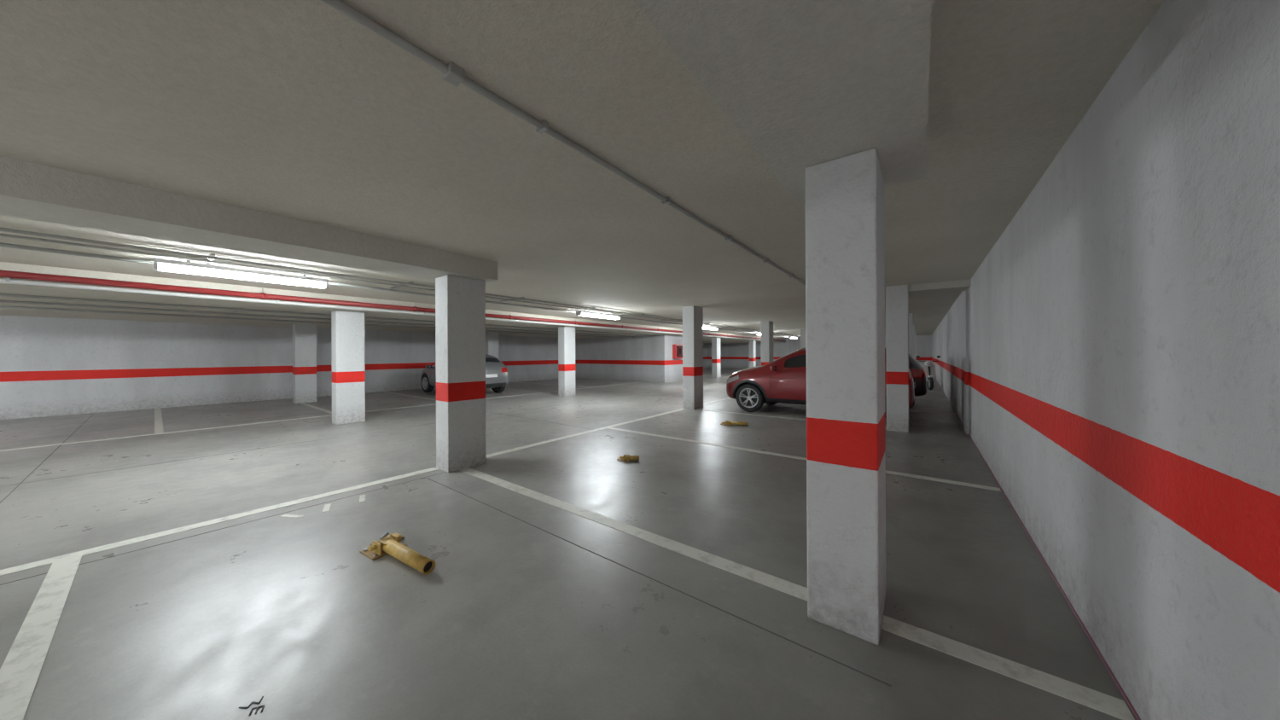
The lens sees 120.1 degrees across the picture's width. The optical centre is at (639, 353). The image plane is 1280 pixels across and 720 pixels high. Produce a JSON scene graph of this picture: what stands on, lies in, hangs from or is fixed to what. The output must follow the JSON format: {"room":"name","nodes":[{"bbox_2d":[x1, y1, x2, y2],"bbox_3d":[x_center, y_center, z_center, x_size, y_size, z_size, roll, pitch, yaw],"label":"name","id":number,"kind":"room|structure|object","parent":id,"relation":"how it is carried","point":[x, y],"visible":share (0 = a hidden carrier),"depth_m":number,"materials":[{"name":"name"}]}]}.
{"room":"parking garage","nodes":[
{"label":"parking garage","id":0,"kind":"room"},
{"bbox_2d":[0,315,707,419],"bbox_3d":[-6.069,0.274,19.045,0.300,2.310,41.000,0,0,37],"label":"wall","id":1,"kind":"structure","parent":0,"point":[49,366],"depth_m":10.06,"materials":[{"name":"white paint"}]},
{"bbox_2d":[0,261,784,343],"bbox_3d":[-3.248,-1.180,16.899,7.400,0.570,41.600,0,0,37],"label":"ceiling","id":2,"kind":"structure","parent":0,"point":[4,288],"depth_m":7.41,"materials":[{"name":"paint"}]},
{"bbox_2d":[0,293,653,337],"bbox_3d":[-7.530,-0.849,9.354,2.600,0.052,23.760,0,0,37],"label":"conduit","id":3,"kind":"object","parent":2,"relation":"attached to","point":[236,310],"visible":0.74,"depth_m":7.49,"materials":[{"name":"metal"}]},
{"bbox_2d":[0,277,785,342],"bbox_3d":[-0.232,-0.935,14.611,0.170,0.068,40.960,0,0,37],"label":"pipe","id":4,"kind":"object","parent":2,"relation":"attached to","point":[10,281],"visible":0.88,"depth_m":6.10,"materials":[{"name":"metal"}]},
{"bbox_2d":[0,367,1136,719],"bbox_3d":[0.771,1.495,13.858,17.460,0.203,41.600,0,0,37],"label":"floor","id":5,"kind":"structure","parent":0,"point":[513,619],"depth_m":2.35,"materials":[{"name":"concrete"}]},
{"bbox_2d":[292,324,316,403],"bbox_3d":[-9.948,0.292,10.941,0.320,2.310,0.480,0,0,37],"label":"column","id":6,"kind":"structure","parent":5,"relation":"on","point":[304,335],"depth_m":10.82,"materials":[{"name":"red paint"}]},
{"bbox_2d":[331,309,365,424],"bbox_3d":[-6.067,0.274,7.669,0.320,2.310,0.480,0,0,37],"label":"column","id":7,"kind":"structure","parent":5,"relation":"on","point":[347,327],"depth_m":7.54,"materials":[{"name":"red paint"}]},
{"bbox_2d":[359,531,435,575],"bbox_3d":[-1.641,1.350,2.558,0.730,0.116,0.270,0,0,31],"label":"barrier","id":8,"kind":"object","parent":5,"relation":"on","point":[391,545],"visible":1,"depth_m":2.52,"materials":[{"name":"yellow paint"}]},
{"bbox_2d":[0,387,891,715],"bbox_3d":[-3.908,1.417,5.689,21.017,0.005,13.941,0,0,-25],"label":"joint","id":9,"kind":"object","parent":5,"relation":"on","point":[870,677],"visible":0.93,"depth_m":2.50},
{"bbox_2d":[435,274,486,472],"bbox_3d":[-2.256,0.236,4.651,0.320,2.350,0.480,0,0,37],"label":"column","id":10,"kind":"structure","parent":5,"relation":"on","point":[460,302],"depth_m":4.51,"materials":[{"name":"white painted plaster"},{"name":"concrete"},{"name":"red paint"}]},
{"bbox_2d":[420,354,508,393],"bbox_3d":[-6.532,0.648,13.560,3.773,1.566,2.050,0,0,37],"label":"car","id":11,"kind":"object","parent":5,"relation":"on","point":[497,374],"visible":0.37,"depth_m":12.87,"materials":[{"name":"paint"}]},
{"bbox_2d":[485,332,498,358],"bbox_3d":[-6.326,0.275,15.713,0.320,2.310,0.480,0,0,37],"label":"column","id":12,"kind":"structure","parent":5,"relation":"on","point":[491,339],"depth_m":15.56,"materials":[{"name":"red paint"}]},
{"bbox_2d":[558,326,575,396],"bbox_3d":[-2.463,0.257,12.416,0.320,2.310,0.480,0,0,37],"label":"column","id":13,"kind":"structure","parent":5,"relation":"on","point":[566,334],"depth_m":12.26,"materials":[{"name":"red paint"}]},
{"bbox_2d":[616,453,639,461],"bbox_3d":[-0.155,1.359,4.863,0.288,0.083,0.194,0,0,9],"label":"barrier","id":14,"kind":"object","parent":5,"relation":"on","point":[625,457],"visible":1,"depth_m":4.81,"materials":[{"name":"yellow paint"}]},
{"bbox_2d":[682,305,703,409],"bbox_3d":[1.353,0.104,9.406,0.320,2.580,0.480,0,0,37],"label":"column","id":15,"kind":"structure","parent":5,"relation":"on","point":[692,316],"depth_m":9.24,"materials":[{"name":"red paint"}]},
{"bbox_2d":[711,337,720,378],"bbox_3d":[4.453,0.224,21.529,0.320,2.310,0.480,0,0,37],"label":"column","id":16,"kind":"structure","parent":5,"relation":"on","point":[715,341],"depth_m":21.36,"materials":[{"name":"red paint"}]},
{"bbox_2d":[720,419,748,425],"bbox_3d":[1.835,1.342,7.184,0.527,0.098,0.230,0,0,20],"label":"barrier","id":17,"kind":"object","parent":5,"relation":"on","point":[727,422],"visible":1,"depth_m":7.13,"materials":[{"name":"yellow paint"}]},
{"bbox_2d":[748,340,756,367],"bbox_3d":[7.960,0.207,26.149,0.320,2.310,0.480,0,0,37],"label":"column","id":18,"kind":"structure","parent":5,"relation":"on","point":[751,343],"depth_m":25.98,"materials":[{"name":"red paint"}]},
{"bbox_2d":[760,321,773,366],"bbox_3d":[4.817,0.087,13.970,0.320,2.580,0.480,0,0,37],"label":"column","id":19,"kind":"structure","parent":5,"relation":"on","point":[766,328],"depth_m":13.79,"materials":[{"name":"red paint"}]},
{"bbox_2d":[800,329,806,349],"bbox_3d":[8.324,0.071,18.590,0.320,2.580,0.480,0,0,37],"label":"column","id":20,"kind":"structure","parent":5,"relation":"on","point":[803,332],"depth_m":18.41,"materials":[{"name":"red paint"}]},
{"bbox_2d":[726,347,915,418],"bbox_3d":[4.058,0.528,8.673,3.882,1.706,2.182,0,0,37],"label":"car","id":21,"kind":"object","parent":5,"relation":"on","point":[783,380],"visible":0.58,"depth_m":8.38,"materials":[{"name":"paint"}]},
{"bbox_2d":[805,147,885,645],"bbox_3d":[1.149,0.205,2.041,0.320,2.380,0.480,0,0,37],"label":"column","id":22,"kind":"structure","parent":5,"relation":"on","point":[845,236],"depth_m":1.85,"materials":[{"name":"white painted plaster"},{"name":"concrete"},{"name":"red paint"}]},
{"bbox_2d":[885,285,909,432],"bbox_3d":[4.685,0.088,6.701,0.320,2.580,0.480,0,0,37],"label":"column","id":23,"kind":"structure","parent":5,"relation":"on","point":[897,297],"depth_m":6.51,"materials":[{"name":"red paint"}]},
{"bbox_2d":[908,313,913,356],"bbox_3d":[8.234,0.071,11.377,0.320,2.580,0.480,0,0,37],"label":"column","id":24,"kind":"structure","parent":5,"relation":"on","point":[910,315],"depth_m":11.12,"materials":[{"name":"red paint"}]},
{"bbox_2d":[913,325,915,358],"bbox_3d":[11.741,0.055,15.997,0.320,2.580,0.480,0,0,37],"label":"column","id":25,"kind":"structure","parent":5,"relation":"on","point":[914,352],"depth_m":15.74,"materials":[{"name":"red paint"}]},
{"bbox_2d":[914,331,916,359],"bbox_3d":[15.247,0.038,20.616,0.320,2.580,0.480,0,0,37],"label":"column","id":26,"kind":"structure","parent":5,"relation":"on","point":[915,331],"depth_m":20.33,"materials":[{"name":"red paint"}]},
{"bbox_2d":[908,353,927,396],"bbox_3d":[6.063,0.561,10.967,3.922,1.620,2.138,0,0,37],"label":"car","id":27,"kind":"object","parent":5,"relation":"on","point":[919,375],"visible":0.18,"depth_m":9.28,"materials":[{"name":"paint"}]},
{"bbox_2d":[916,355,940,390],"bbox_3d":[10.925,0.714,14.057,0.740,1.270,1.740,0,0,27],"label":"scooter","id":28,"kind":"object","parent":5,"relation":"on","point":[928,366],"visible":0.8,"depth_m":13.62,"materials":[{"name":"metal"}]},
{"bbox_2d":[0,0,1164,338],"bbox_3d":[3.705,-1.347,11.621,10.060,0.300,41.600,0,0,37],"label":"ceiling","id":29,"kind":"structure","parent":0,"point":[297,109],"depth_m":2.00,"materials":[{"name":"paint"}]},
{"bbox_2d":[153,256,328,289],"bbox_3d":[-5.112,-1.061,4.849,0.210,0.190,1.550,0,0,37],"label":"fluorescent light","id":30,"kind":"object","parent":29,"relation":"hanging from","point":[187,267],"visible":0.99,"depth_m":4.68,"materials":[{"name":"white plastic"}]},
{"bbox_2d":[0,156,497,282],"bbox_3d":[-5.593,-1.039,0.262,0.620,0.230,11.660,0,0,37],"label":"beam","id":31,"kind":"structure","parent":29,"relation":"attached to","point":[28,190],"depth_m":2.84,"materials":[{"name":"paint"}]},
{"bbox_2d":[0,269,785,341],"bbox_3d":[-0.205,-1.071,14.589,0.112,0.216,40.960,0,0,37],"label":"pipe","id":32,"kind":"object","parent":29,"relation":"attached to","point":[8,274],"visible":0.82,"depth_m":6.13,"materials":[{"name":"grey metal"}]},
{"bbox_2d":[0,226,800,338],"bbox_3d":[1.428,-1.146,13.350,0.860,0.082,40.960,0,0,37],"label":"conduit","id":33,"kind":"object","parent":29,"relation":"attached to","point":[212,257],"visible":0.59,"depth_m":4.56,"materials":[{"name":"grey metal"}]},
{"bbox_2d":[575,309,620,319],"bbox_3d":[-1.122,-1.080,10.107,0.210,0.190,1.550,0,0,37],"label":"fluorescent light","id":34,"kind":"object","parent":29,"relation":"hanging from","point":[584,313],"visible":0.97,"depth_m":9.95,"materials":[{"name":"white plastic"}]},
{"bbox_2d":[320,0,885,331],"bbox_3d":[5.729,-1.185,10.085,0.070,0.045,40.960,0,0,37],"label":"conduit","id":35,"kind":"object","parent":29,"relation":"attached to","point":[452,73],"depth_m":1.64,"materials":[{"name":"grey metal"}]},
{"bbox_2d":[703,325,718,330],"bbox_3d":[2.808,-1.098,15.284,0.210,0.190,1.550,0,0,37],"label":"fluorescent light","id":36,"kind":"object","parent":29,"relation":"hanging from","point":[712,328],"visible":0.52,"depth_m":15.31,"materials":[{"name":"white plastic"}]},
{"bbox_2d":[633,0,931,206],"bbox_3d":[-2.173,-1.070,-2.360,0.660,0.200,11.620,0,0,37],"label":"beam","id":37,"kind":"structure","parent":29,"relation":"attached to","point":[805,84],"depth_m":1.29,"materials":[{"name":"paint"}]},
{"bbox_2d":[907,279,970,295],"bbox_3d":[5.166,-1.149,6.432,0.860,0.110,0.500,0,0,37],"label":"cross beam","id":38,"kind":"structure","parent":29,"relation":"attached to","point":[961,285],"depth_m":6.28,"materials":[{"name":"paint"}]},
{"bbox_2d":[575,334,682,383],"bbox_3d":[-0.660,0.248,20.589,6.450,2.310,2.400,0,0,37],"label":"wall","id":39,"kind":"structure","parent":0,"point":[638,357],"depth_m":19.03,"materials":[{"name":"white paint"}]},
{"bbox_2d":[672,344,682,358],"bbox_3d":[1.906,-0.109,18.452,0.225,0.700,0.700,0,0,37],"label":"cabinet","id":40,"kind":"object","parent":39,"relation":"attached to","point":[677,349],"visible":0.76,"depth_m":18.23,"materials":[{"name":"red metal"}]},
{"bbox_2d":[707,335,931,368],"bbox_3d":[13.249,0.048,30.306,17.460,2.580,0.300,0,0,37],"label":"wall","id":41,"kind":"structure","parent":0,"point":[732,355],"depth_m":32.31,"materials":[{"name":"white paint"}]},
{"bbox_2d":[931,0,1279,719],"bbox_3d":[7.585,0.074,8.681,0.335,2.580,41.000,0,0,37],"label":"wall","id":42,"kind":"structure","parent":0,"point":[1112,360],"depth_m":1.29,"materials":[{"name":"white paint"}]},
{"bbox_2d":[936,379,1140,719],"bbox_3d":[7.482,1.360,8.764,0.008,0.010,41.000,0,0,37],"label":"trim","id":43,"kind":"structure","parent":42,"relation":"attached to","point":[1097,650],"depth_m":1.95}
]}

